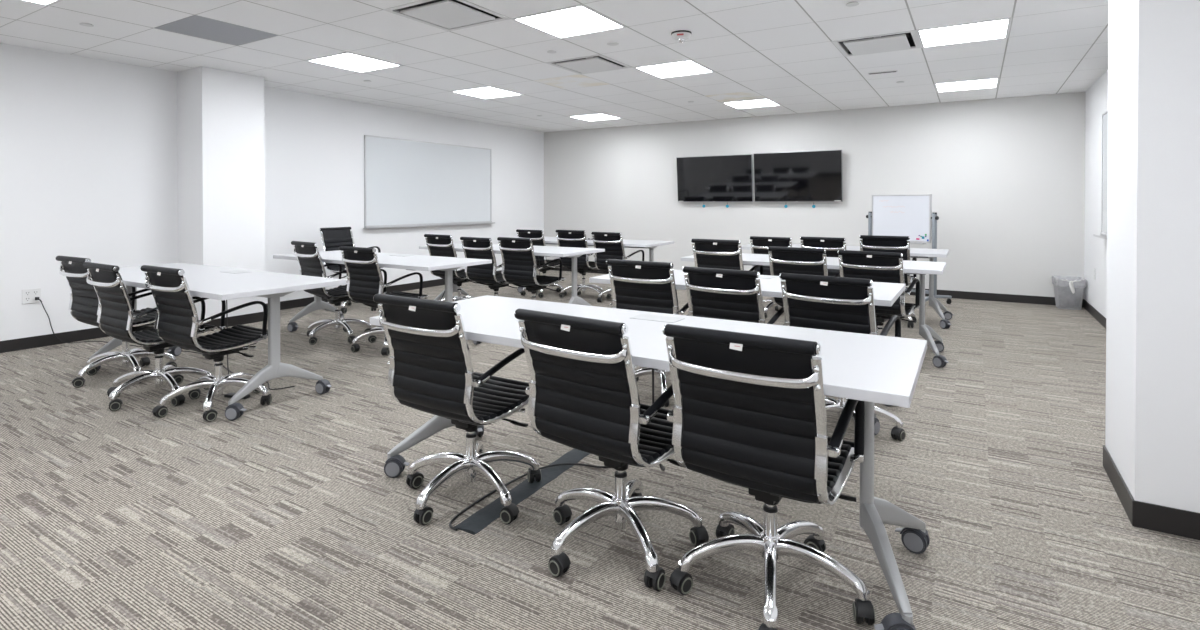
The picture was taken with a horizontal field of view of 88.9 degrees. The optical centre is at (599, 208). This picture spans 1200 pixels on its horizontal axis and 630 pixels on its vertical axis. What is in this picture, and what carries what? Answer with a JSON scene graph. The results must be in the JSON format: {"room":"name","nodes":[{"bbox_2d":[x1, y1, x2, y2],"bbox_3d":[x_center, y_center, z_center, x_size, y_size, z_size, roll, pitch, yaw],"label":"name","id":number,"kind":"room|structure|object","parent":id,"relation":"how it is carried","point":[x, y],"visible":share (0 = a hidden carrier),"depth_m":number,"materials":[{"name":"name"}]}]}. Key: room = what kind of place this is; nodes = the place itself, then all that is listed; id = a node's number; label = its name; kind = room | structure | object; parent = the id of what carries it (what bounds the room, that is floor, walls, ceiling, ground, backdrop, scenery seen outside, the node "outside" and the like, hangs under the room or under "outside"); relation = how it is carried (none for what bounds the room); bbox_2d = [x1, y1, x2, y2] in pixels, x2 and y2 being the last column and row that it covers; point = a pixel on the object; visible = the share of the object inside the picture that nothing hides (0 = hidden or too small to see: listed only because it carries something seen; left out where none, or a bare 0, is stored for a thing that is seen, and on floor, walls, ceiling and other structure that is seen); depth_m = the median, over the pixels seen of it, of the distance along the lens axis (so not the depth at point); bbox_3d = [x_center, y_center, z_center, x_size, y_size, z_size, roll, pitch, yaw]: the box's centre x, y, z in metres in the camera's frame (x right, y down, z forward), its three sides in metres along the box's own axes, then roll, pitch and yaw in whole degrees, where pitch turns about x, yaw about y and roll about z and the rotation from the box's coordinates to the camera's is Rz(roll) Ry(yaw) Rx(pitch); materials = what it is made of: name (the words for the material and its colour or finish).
{"room":"training room","nodes":[
{"label":"training room","id":0,"kind":"room"},
{"bbox_2d":[177,66,264,319],"bbox_3d":[-3.880,-0.100,6.280,0.505,2.566,0.605,0,1,31],"label":"wall pillar","id":1,"kind":"structure","parent":0,"point":[221,113],"depth_m":6.08,"materials":[{"name":"paint"}]},
{"bbox_2d":[199,312,262,327],"bbox_3d":[-3.869,1.125,6.283,0.493,0.098,0.621,0,1,31],"label":"baseboard","id":2,"kind":"structure","parent":1,"relation":"attached to","point":[253,317],"depth_m":6.19,"materials":[{"name":"black plastic"}]},
{"bbox_2d":[0,43,543,340],"bbox_3d":[-4.351,-0.098,6.148,0.200,2.846,12.750,0,1,31],"label":"wall","id":3,"kind":"structure","parent":0,"point":[89,146],"depth_m":5.87,"materials":[{"name":"paint"}]},
{"bbox_2d":[22,288,40,303],"bbox_3d":[-4.820,0.740,5.188,0.010,0.122,0.122,0,1,31],"label":"wall socket","id":4,"kind":"object","parent":3,"relation":"attached to","point":[28,295],"visible":1,"depth_m":5.18,"materials":[{"name":"white plastic"}]},
{"bbox_2d":[0,270,537,352],"bbox_3d":[-4.262,1.126,6.105,0.008,0.098,12.350,0,1,31],"label":"baseboard","id":5,"kind":"structure","parent":3,"relation":"attached to","point":[92,333],"depth_m":5.48,"materials":[{"name":"black plastic"}]},
{"bbox_2d":[363,135,494,228],"bbox_3d":[-2.415,-0.362,9.039,0.083,1.228,2.504,0,1,31],"label":"whiteboard","id":6,"kind":"object","parent":3,"relation":"attached to","point":[408,183],"visible":1,"depth_m":8.86,"materials":[{"name":"white plastic"}]},
{"bbox_2d":[363,221,494,228],"bbox_3d":[-2.412,0.231,9.043,0.076,0.041,2.504,0,1,31],"label":"tray","id":7,"kind":"object","parent":6,"relation":"on","point":[370,225],"depth_m":8.71,"materials":[{"name":"silver metal"}]},
{"bbox_2d":[0,0,1108,131],"bbox_3d":[-0.882,-1.361,4.015,7.972,0.018,12.390,0,1,31],"label":"ceiling","id":8,"kind":"structure","parent":0,"point":[783,52],"depth_m":5.27,"materials":[{"name":"tile"}]},
{"bbox_2d":[21,0,61,5],"bbox_3d":[-3.569,-1.353,3.656,0.610,0.018,0.610,0,1,31],"label":"recessed light","id":9,"kind":"object","parent":8,"relation":"in","point":[41,2],"visible":1,"depth_m":4.00,"materials":[{"name":"white plastic"}]},
{"bbox_2d":[32,0,52,2],"bbox_3d":[-3.569,-1.357,3.656,0.566,0.008,0.566,0,1,31],"label":"diffuser","id":10,"kind":"object","parent":9,"relation":"attached to","point":[33,1],"depth_m":4.00,"materials":[{"name":"white plastic"}]},
{"bbox_2d":[79,23,93,26],"bbox_3d":[-3.771,-1.354,4.494,0.084,0.011,0.084,0,1,31],"label":"sprinkler cover","id":11,"kind":"object","parent":8,"relation":"attached to","point":[82,24],"visible":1,"depth_m":4.48,"materials":[{"name":"white plastic"}]},
{"bbox_2d":[155,15,276,45],"bbox_3d":[-2.933,-1.364,4.696,0.598,0.012,0.598,0,1,31],"label":"panel","id":12,"kind":"object","parent":8,"relation":"attached to","point":[196,26],"visible":0.93,"depth_m":4.66,"materials":[{"name":"grey metal"}]},
{"bbox_2d":[305,52,402,72],"bbox_3d":[-2.296,-1.372,5.736,0.610,0.018,0.610,0,1,31],"label":"recessed light","id":13,"kind":"object","parent":8,"relation":"in","point":[346,60],"visible":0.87,"depth_m":5.74,"materials":[{"name":"white plastic"}]},
{"bbox_2d":[384,0,509,31],"bbox_3d":[-1.055,-1.397,4.262,0.610,0.111,0.610,0,1,31],"label":"ceiling vent","id":14,"kind":"object","parent":8,"relation":"in","point":[447,15],"visible":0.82,"depth_m":4.25,"materials":[{"name":"white metal"}]},
{"bbox_2d":[450,86,523,98],"bbox_3d":[-1.342,-1.386,7.296,0.610,0.018,0.610,0,1,31],"label":"recessed light","id":15,"kind":"object","parent":8,"relation":"in","point":[488,92],"visible":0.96,"depth_m":7.29,"materials":[{"name":"white plastic"}]},
{"bbox_2d":[456,87,516,97],"bbox_3d":[-1.342,-1.390,7.296,0.566,0.008,0.566,0,1,31],"label":"diffuser","id":16,"kind":"object","parent":15,"relation":"attached to","point":[481,92],"depth_m":7.29,"materials":[{"name":"white plastic"}]},
{"bbox_2d":[511,4,626,38],"bbox_3d":[-0.216,-1.360,4.464,0.610,0.018,0.610,0,1,31],"label":"recessed light","id":17,"kind":"object","parent":8,"relation":"in","point":[578,20],"visible":0.89,"depth_m":4.46,"materials":[{"name":"white plastic"}]},
{"bbox_2d":[545,54,632,74],"bbox_3d":[-0.100,-1.411,5.822,0.610,0.111,0.610,0,1,31],"label":"ceiling vent","id":18,"kind":"object","parent":8,"relation":"in","point":[593,63],"visible":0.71,"depth_m":5.79,"materials":[{"name":"white metal"}]},
{"bbox_2d":[568,113,622,120],"bbox_3d":[-0.070,-1.404,9.376,0.610,0.018,0.610,0,1,31],"label":"recessed light","id":19,"kind":"object","parent":8,"relation":"in","point":[592,117],"visible":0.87,"depth_m":9.42,"materials":[{"name":"white plastic"}]},
{"bbox_2d":[574,114,615,120],"bbox_3d":[-0.070,-1.408,9.376,0.566,0.008,0.566,0,1,31],"label":"diffuser","id":20,"kind":"object","parent":19,"relation":"attached to","point":[592,117],"depth_m":9.42,"materials":[{"name":"white plastic"}]},
{"bbox_2d":[607,42,618,45],"bbox_3d":[0.105,-1.361,5.046,0.100,0.006,0.100,0,1,31],"label":"ceiling sensor","id":21,"kind":"object","parent":8,"relation":"attached to","point":[609,43],"visible":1,"depth_m":5.03,"materials":[{"name":"white plastic"}]},
{"bbox_2d":[633,60,714,78],"bbox_3d":[0.738,-1.374,6.024,0.610,0.018,0.610,0,1,31],"label":"recessed light","id":22,"kind":"object","parent":8,"relation":"in","point":[687,67],"visible":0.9,"depth_m":6.04,"materials":[{"name":"white plastic"}]},
{"bbox_2d":[671,30,691,42],"bbox_3d":[0.629,-1.322,4.730,0.156,0.074,0.156,0,1,31],"label":"smoke detector","id":23,"kind":"object","parent":8,"relation":"attached to","point":[681,36],"visible":1,"depth_m":4.68,"materials":[{"name":"grey plastic"}]},
{"bbox_2d":[723,99,780,108],"bbox_3d":[2.010,-1.393,8.104,0.610,0.018,0.610,0,1,31],"label":"recessed light","id":24,"kind":"object","parent":8,"relation":"in","point":[759,102],"visible":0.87,"depth_m":8.10,"materials":[{"name":"white plastic"}]},
{"bbox_2d":[846,2,858,6],"bbox_3d":[1.662,-1.350,4.030,0.084,0.011,0.084,0,1,31],"label":"sprinkler cover","id":25,"kind":"object","parent":8,"relation":"attached to","point":[850,4],"visible":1,"depth_m":4.03,"materials":[{"name":"white plastic"}]},
{"bbox_2d":[831,30,920,56],"bbox_3d":[2.298,-1.404,5.069,0.610,0.111,0.610,0,1,31],"label":"ceiling vent","id":26,"kind":"object","parent":8,"relation":"in","point":[906,40],"visible":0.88,"depth_m":5.05,"materials":[{"name":"white metal"}]},
{"bbox_2d":[868,70,897,73],"bbox_3d":[2.833,-1.367,6.133,0.270,0.011,0.055,0,1,28],"label":"ceiling vent","id":27,"kind":"object","parent":8,"relation":"in","point":[893,70],"visible":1,"depth_m":6.11,"materials":[{"name":"white metal"}]},
{"bbox_2d":[916,17,1011,47],"bbox_3d":[2.818,-1.363,4.751,0.610,0.018,0.610,0,1,31],"label":"recessed light","id":28,"kind":"object","parent":8,"relation":"in","point":[998,28],"visible":0.89,"depth_m":4.76,"materials":[{"name":"white plastic"}]},
{"bbox_2d":[934,78,999,92],"bbox_3d":[4.090,-1.381,6.831,0.610,0.018,0.610,0,1,31],"label":"recessed light","id":29,"kind":"object","parent":8,"relation":"in","point":[993,82],"visible":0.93,"depth_m":6.86,"materials":[{"name":"white plastic"}]},
{"bbox_2d":[0,270,1199,629],"bbox_3d":[-0.882,1.244,4.038,8.332,0.100,12.750,0,1,31],"label":"floor","id":30,"kind":"structure","parent":0,"point":[286,513],"depth_m":2.45,"materials":[{"name":"carpet"}]},
{"bbox_2d":[56,256,176,387],"bbox_3d":[-3.377,0.755,4.322,0.624,0.871,0.608,0,1,29],"label":"office chair","id":31,"kind":"object","parent":30,"relation":"on","point":[84,301],"visible":0.56,"depth_m":4.20,"materials":[{"name":"black leather"}]},
{"bbox_2d":[35,297,232,372],"bbox_3d":[-3.627,0.970,4.947,2.377,0.435,0.374,0,1,21],"label":"extension cord","id":32,"kind":"object","parent":30,"relation":"on","point":[36,298],"visible":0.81,"depth_m":5.26,"materials":[{"name":"black plastic"}]},
{"bbox_2d":[83,262,217,410],"bbox_3d":[-2.786,0.759,3.856,0.594,0.871,0.608,0,1,32],"label":"office chair","id":33,"kind":"object","parent":30,"relation":"on","point":[116,316],"visible":0.73,"depth_m":3.72,"materials":[{"name":"black leather"}]},
{"bbox_2d":[140,265,271,421],"bbox_3d":[-2.337,0.761,3.719,0.574,0.871,0.636,0,1,31],"label":"office chair","id":34,"kind":"object","parent":30,"relation":"on","point":[177,322],"visible":0.93,"depth_m":3.56,"materials":[{"name":"black leather"}]},
{"bbox_2d":[89,263,346,420],"bbox_3d":[-2.749,0.822,4.171,2.165,0.742,0.765,0,1,31],"label":"table","id":35,"kind":"object","parent":30,"relation":"on","point":[205,281],"visible":0.69,"depth_m":3.74,"materials":[{"name":"white laminate"}]},
{"bbox_2d":[226,300,294,389],"bbox_3d":[-2.397,0.856,4.239,0.752,0.673,0.125,0,1,31],"label":"extension cord","id":36,"kind":"object","parent":35,"relation":"hanging from","point":[226,300],"visible":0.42,"depth_m":4.39,"materials":[{"name":"black plastic"}]},
{"bbox_2d":[224,393,249,398],"bbox_3d":[-2.299,1.186,3.879,0.160,0.018,0.050,0,1,16],"label":"power strip","id":37,"kind":"object","parent":30,"relation":"on","point":[229,395],"visible":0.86,"depth_m":3.87,"materials":[{"name":"black plastic"}]},
{"bbox_2d":[291,241,371,344],"bbox_3d":[-2.381,0.733,5.543,0.602,0.894,0.608,0,1,39],"label":"office chair","id":38,"kind":"object","parent":30,"relation":"on","point":[308,255],"visible":0.72,"depth_m":5.42,"materials":[{"name":"black leather"}]},
{"bbox_2d":[319,227,383,313],"bbox_3d":[-2.843,0.693,7.102,0.651,0.946,0.572,0,1,25],"label":"office chair","id":39,"kind":"object","parent":30,"relation":"on","point":[332,238],"visible":0.37,"depth_m":7.13,"materials":[{"name":"black leather"}]},
{"bbox_2d":[273,250,491,344],"bbox_3d":[-2.014,0.809,5.554,2.075,0.742,0.730,0,1,31],"label":"table","id":40,"kind":"object","parent":30,"relation":"on","point":[386,260],"visible":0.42,"depth_m":5.33,"materials":[{"name":"white laminate"}]},
{"bbox_2d":[339,246,428,355],"bbox_3d":[-1.823,0.746,5.218,0.582,0.874,0.617,0,1,33],"label":"office chair","id":41,"kind":"object","parent":30,"relation":"on","point":[364,279],"visible":0.69,"depth_m":5.03,"materials":[{"name":"black leather"}]},
{"bbox_2d":[424,234,478,300],"bbox_3d":[-1.602,0.723,6.928,0.580,0.888,0.622,0,1,36],"label":"office chair","id":42,"kind":"object","parent":30,"relation":"on","point":[438,245],"visible":0.4,"depth_m":6.75,"materials":[{"name":"black leather"}]},
{"bbox_2d":[373,294,540,524],"bbox_3d":[-0.546,0.771,2.549,0.609,0.871,0.595,0,1,32],"label":"office chair","id":43,"kind":"object","parent":30,"relation":"on","point":[430,365],"visible":0.96,"depth_m":2.39,"materials":[{"name":"black leather"}]},
{"bbox_2d":[460,237,517,295],"bbox_3d":[-1.121,0.733,6.624,0.572,0.873,0.610,0,1,35],"label":"office chair","id":44,"kind":"object","parent":30,"relation":"on","point":[473,247],"visible":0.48,"depth_m":6.44,"materials":[{"name":"black leather"}]},
{"bbox_2d":[419,243,604,305],"bbox_3d":[-1.005,0.799,6.791,2.005,0.740,0.785,0,1,31],"label":"table","id":45,"kind":"object","parent":30,"relation":"on","point":[546,251],"visible":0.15,"depth_m":6.37,"materials":[{"name":"white laminate"}]},
{"bbox_2d":[455,449,589,534],"bbox_3d":[-0.246,1.200,2.760,0.108,0.010,1.090,0,1,30],"label":"cover","id":46,"kind":"object","parent":30,"relation":"on","point":[482,518],"visible":0.63,"depth_m":2.58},
{"bbox_2d":[497,237,564,299],"bbox_3d":[-0.703,0.730,6.383,0.615,0.885,0.629,0,1,34],"label":"office chair","id":47,"kind":"object","parent":30,"relation":"on","point":[519,265],"visible":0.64,"depth_m":6.19,"materials":[{"name":"black leather"}]},
{"bbox_2d":[516,229,566,297],"bbox_3d":[-0.734,0.714,8.230,0.607,0.884,0.651,0,1,34],"label":"office chair","id":48,"kind":"object","parent":30,"relation":"on","point":[537,236],"visible":0.48,"depth_m":8.00,"materials":[{"name":"black leather"}]},
{"bbox_2d":[555,230,603,298],"bbox_3d":[-0.221,0.711,7.907,0.601,0.894,0.593,0,1,32],"label":"office chair","id":49,"kind":"object","parent":30,"relation":"on","point":[566,238],"visible":0.63,"depth_m":7.75,"materials":[{"name":"black leather"}]},
{"bbox_2d":[517,237,674,292],"bbox_3d":[-0.160,0.787,8.130,2.150,0.740,0.790,0,1,31],"label":"table","id":50,"kind":"object","parent":30,"relation":"on","point":[650,244],"visible":0.19,"depth_m":7.68,"materials":[{"name":"white laminate"}]},
{"bbox_2d":[514,308,708,590],"bbox_3d":[0.050,0.774,2.199,0.578,0.871,0.629,0,1,36],"label":"office chair","id":51,"kind":"object","parent":30,"relation":"on","point":[583,393],"visible":0.9,"depth_m":2.02,"materials":[{"name":"black leather"}]},
{"bbox_2d":[591,232,643,302],"bbox_3d":[0.252,0.721,7.644,0.586,0.880,0.620,0,1,37],"label":"office chair","id":52,"kind":"object","parent":30,"relation":"on","point":[612,242],"visible":0.56,"depth_m":7.47,"materials":[{"name":"black leather"}]},
{"bbox_2d":[606,259,688,406],"bbox_3d":[0.395,0.753,3.965,0.608,0.882,0.651,0,1,32],"label":"office chair","id":53,"kind":"object","parent":30,"relation":"on","point":[648,286],"visible":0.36,"depth_m":3.73,"materials":[{"name":"black leather"}]},
{"bbox_2d":[370,295,929,629],"bbox_3d":[0.073,0.837,2.425,2.150,0.742,0.746,0,1,31],"label":"table","id":54,"kind":"object","parent":30,"relation":"on","point":[871,369],"visible":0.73,"depth_m":2.09,"materials":[{"name":"white laminate"}]},
{"bbox_2d":[449,368,664,530],"bbox_3d":[-0.156,0.872,2.639,1.001,0.676,0.401,0,1,-20],"label":"extension cord","id":55,"kind":"object","parent":54,"relation":"hanging from","point":[662,467],"visible":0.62,"depth_m":2.60,"materials":[{"name":"black plastic"}]},
{"bbox_2d":[691,238,762,274],"bbox_3d":[1.149,0.719,5.484,0.588,0.922,0.648,0,1,35],"label":"office chair","id":56,"kind":"object","parent":30,"relation":"on","point":[708,253],"visible":0.27,"depth_m":5.24,"materials":[{"name":"black leather"}]},
{"bbox_2d":[682,266,783,323],"bbox_3d":[0.812,0.761,3.600,0.591,0.872,0.655,0,1,36],"label":"office chair","id":57,"kind":"object","parent":30,"relation":"on","point":[727,294],"visible":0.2,"depth_m":3.36,"materials":[{"name":"black leather"}]},
{"bbox_2d":[589,269,905,434],"bbox_3d":[0.896,0.824,3.882,1.805,0.742,0.755,0,1,31],"label":"table","id":58,"kind":"object","parent":30,"relation":"on","point":[885,294],"visible":0.07,"depth_m":3.56,"materials":[{"name":"white laminate"}]},
{"bbox_2d":[662,324,874,629],"bbox_3d":[0.561,0.777,1.931,0.580,0.871,0.621,0,1,33],"label":"office chair","id":59,"kind":"object","parent":30,"relation":"on","point":[749,410],"visible":0.99,"depth_m":1.76,"materials":[{"name":"black leather"}]},
{"bbox_2d":[749,236,791,318],"bbox_3d":[1.956,0.731,6.698,0.594,0.876,0.600,0,1,36],"label":"office chair","id":60,"kind":"object","parent":30,"relation":"on","point":[759,244],"visible":0.27,"depth_m":6.53,"materials":[{"name":"black leather"}]},
{"bbox_2d":[768,246,839,306],"bbox_3d":[1.683,0.742,5.037,0.580,0.884,0.602,0,1,35],"label":"office chair","id":61,"kind":"object","parent":30,"relation":"on","point":[796,260],"visible":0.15,"depth_m":4.81,"materials":[{"name":"black leather"}]},
{"bbox_2d":[681,253,948,367],"bbox_3d":[1.784,0.812,5.328,2.199,0.740,0.750,0,1,31],"label":"table","id":62,"kind":"object","parent":30,"relation":"on","point":[922,268],"visible":0.54,"depth_m":4.87,"materials":[{"name":"white laminate"}]},
{"bbox_2d":[800,236,846,276],"bbox_3d":[2.411,0.728,6.460,0.618,0.886,0.611,0,1,36],"label":"office chair","id":63,"kind":"object","parent":30,"relation":"on","point":[832,245],"visible":0.09,"depth_m":6.21,"materials":[{"name":"black leather"}]},
{"bbox_2d":[779,273,905,440],"bbox_3d":[1.281,0.765,3.271,0.609,0.871,0.630,0,1,38],"label":"office chair","id":64,"kind":"object","parent":30,"relation":"on","point":[844,304],"visible":0.38,"depth_m":3.06,"materials":[{"name":"black leather"}]},
{"bbox_2d":[741,244,954,328],"bbox_3d":[2.658,0.799,6.722,2.131,0.740,0.750,0,1,31],"label":"table","id":65,"kind":"object","parent":30,"relation":"on","point":[935,303],"visible":0.5,"depth_m":6.29,"materials":[{"name":"white laminate"}]},
{"bbox_2d":[838,250,919,334],"bbox_3d":[2.159,0.750,4.777,0.598,0.874,0.628,0,1,38],"label":"office chair","id":66,"kind":"object","parent":30,"relation":"on","point":[887,267],"visible":0.43,"depth_m":4.55,"materials":[{"name":"black leather"}]},
{"bbox_2d":[859,235,916,327],"bbox_3d":[2.925,0.718,6.279,0.560,0.911,0.617,0,1,31],"label":"office chair","id":67,"kind":"object","parent":30,"relation":"on","point":[899,244],"visible":0.33,"depth_m":6.02,"materials":[{"name":"black leather"}]},
{"bbox_2d":[866,194,951,303],"bbox_3d":[3.806,0.492,7.692,0.604,1.338,0.959,0,1,-31],"label":"whiteboard","id":68,"kind":"object","parent":30,"relation":"on","point":[912,216],"visible":0.67,"depth_m":7.58,"materials":[{"name":"white plastic"}]},
{"bbox_2d":[1051,276,1085,309],"bbox_3d":[5.482,0.982,7.158,0.294,0.363,0.316,0,1,27],"label":"basket","id":69,"kind":"object","parent":30,"relation":"on","point":[1071,281],"visible":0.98,"depth_m":7.10,"materials":[{"name":"grey metal"}]},
{"bbox_2d":[544,92,1085,298],"bbox_3d":[2.392,-0.127,9.379,7.932,2.846,0.200,0,1,31],"label":"wall","id":70,"kind":"structure","parent":0,"point":[1004,177],"depth_m":8.34,"materials":[{"name":"paint"}]},
{"bbox_2d":[676,154,753,201],"bbox_3d":[1.782,-0.465,9.550,1.234,0.721,0.133,0,1,31],"label":"television","id":71,"kind":"object","parent":70,"relation":"attached to","point":[721,178],"visible":1,"depth_m":9.50,"materials":[{"name":"grey glass"}]},
{"bbox_2d":[753,150,842,201],"bbox_3d":[2.861,-0.464,8.889,1.251,0.729,0.134,0,1,31],"label":"television","id":72,"kind":"object","parent":70,"relation":"attached to","point":[800,176],"visible":1,"depth_m":8.84,"materials":[{"name":"grey glass"}]},
{"bbox_2d":[552,266,1082,306],"bbox_3d":[2.338,1.097,9.302,7.916,0.098,0.008,0,1,31],"label":"baseboard","id":73,"kind":"structure","parent":70,"relation":"attached to","point":[1043,300],"depth_m":7.70,"materials":[{"name":"black plastic"}]},
{"bbox_2d":[1084,70,1107,317],"bbox_3d":[2.586,-0.060,1.905,0.200,2.846,12.750,0,1,31],"label":"wall","id":74,"kind":"structure","parent":0,"point":[1095,250],"depth_m":6.63,"materials":[{"name":"paint"}]},
{"bbox_2d":[1083,299,1105,327],"bbox_3d":[2.498,1.163,1.970,0.008,0.098,12.350,0,1,31],"label":"baseboard","id":75,"kind":"structure","parent":74,"relation":"attached to","point":[1099,317],"depth_m":6.51,"materials":[{"name":"black plastic"}]},
{"bbox_2d":[1093,110,1107,239],"bbox_3d":[4.383,-0.327,5.111,0.083,1.228,2.490,0,1,31],"label":"whiteboard","id":76,"kind":"object","parent":74,"relation":"attached to","point":[1103,233],"visible":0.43,"depth_m":6.04,"materials":[{"name":"white ceramic"}]},
{"bbox_2d":[1093,232,1106,239],"bbox_3d":[4.380,0.266,5.119,0.076,0.041,2.490,0,1,31],"label":"tray","id":77,"kind":"object","parent":76,"relation":"on","point":[1103,234],"depth_m":5.94,"materials":[{"name":"silver metal"}]},
{"bbox_2d":[1105,0,1199,512],"bbox_3d":[2.457,-0.065,2.426,0.605,2.566,0.615,0,1,31],"label":"wall pillar","id":78,"kind":"structure","parent":0,"point":[1152,432],"depth_m":2.30,"materials":[{"name":"paint"}]},
{"bbox_2d":[1103,445,1199,539],"bbox_3d":[2.445,1.159,2.445,0.593,0.098,0.631,0,1,31],"label":"baseboard","id":79,"kind":"structure","parent":78,"relation":"attached to","point":[1179,522],"depth_m":2.30,"materials":[{"name":"black plastic"}]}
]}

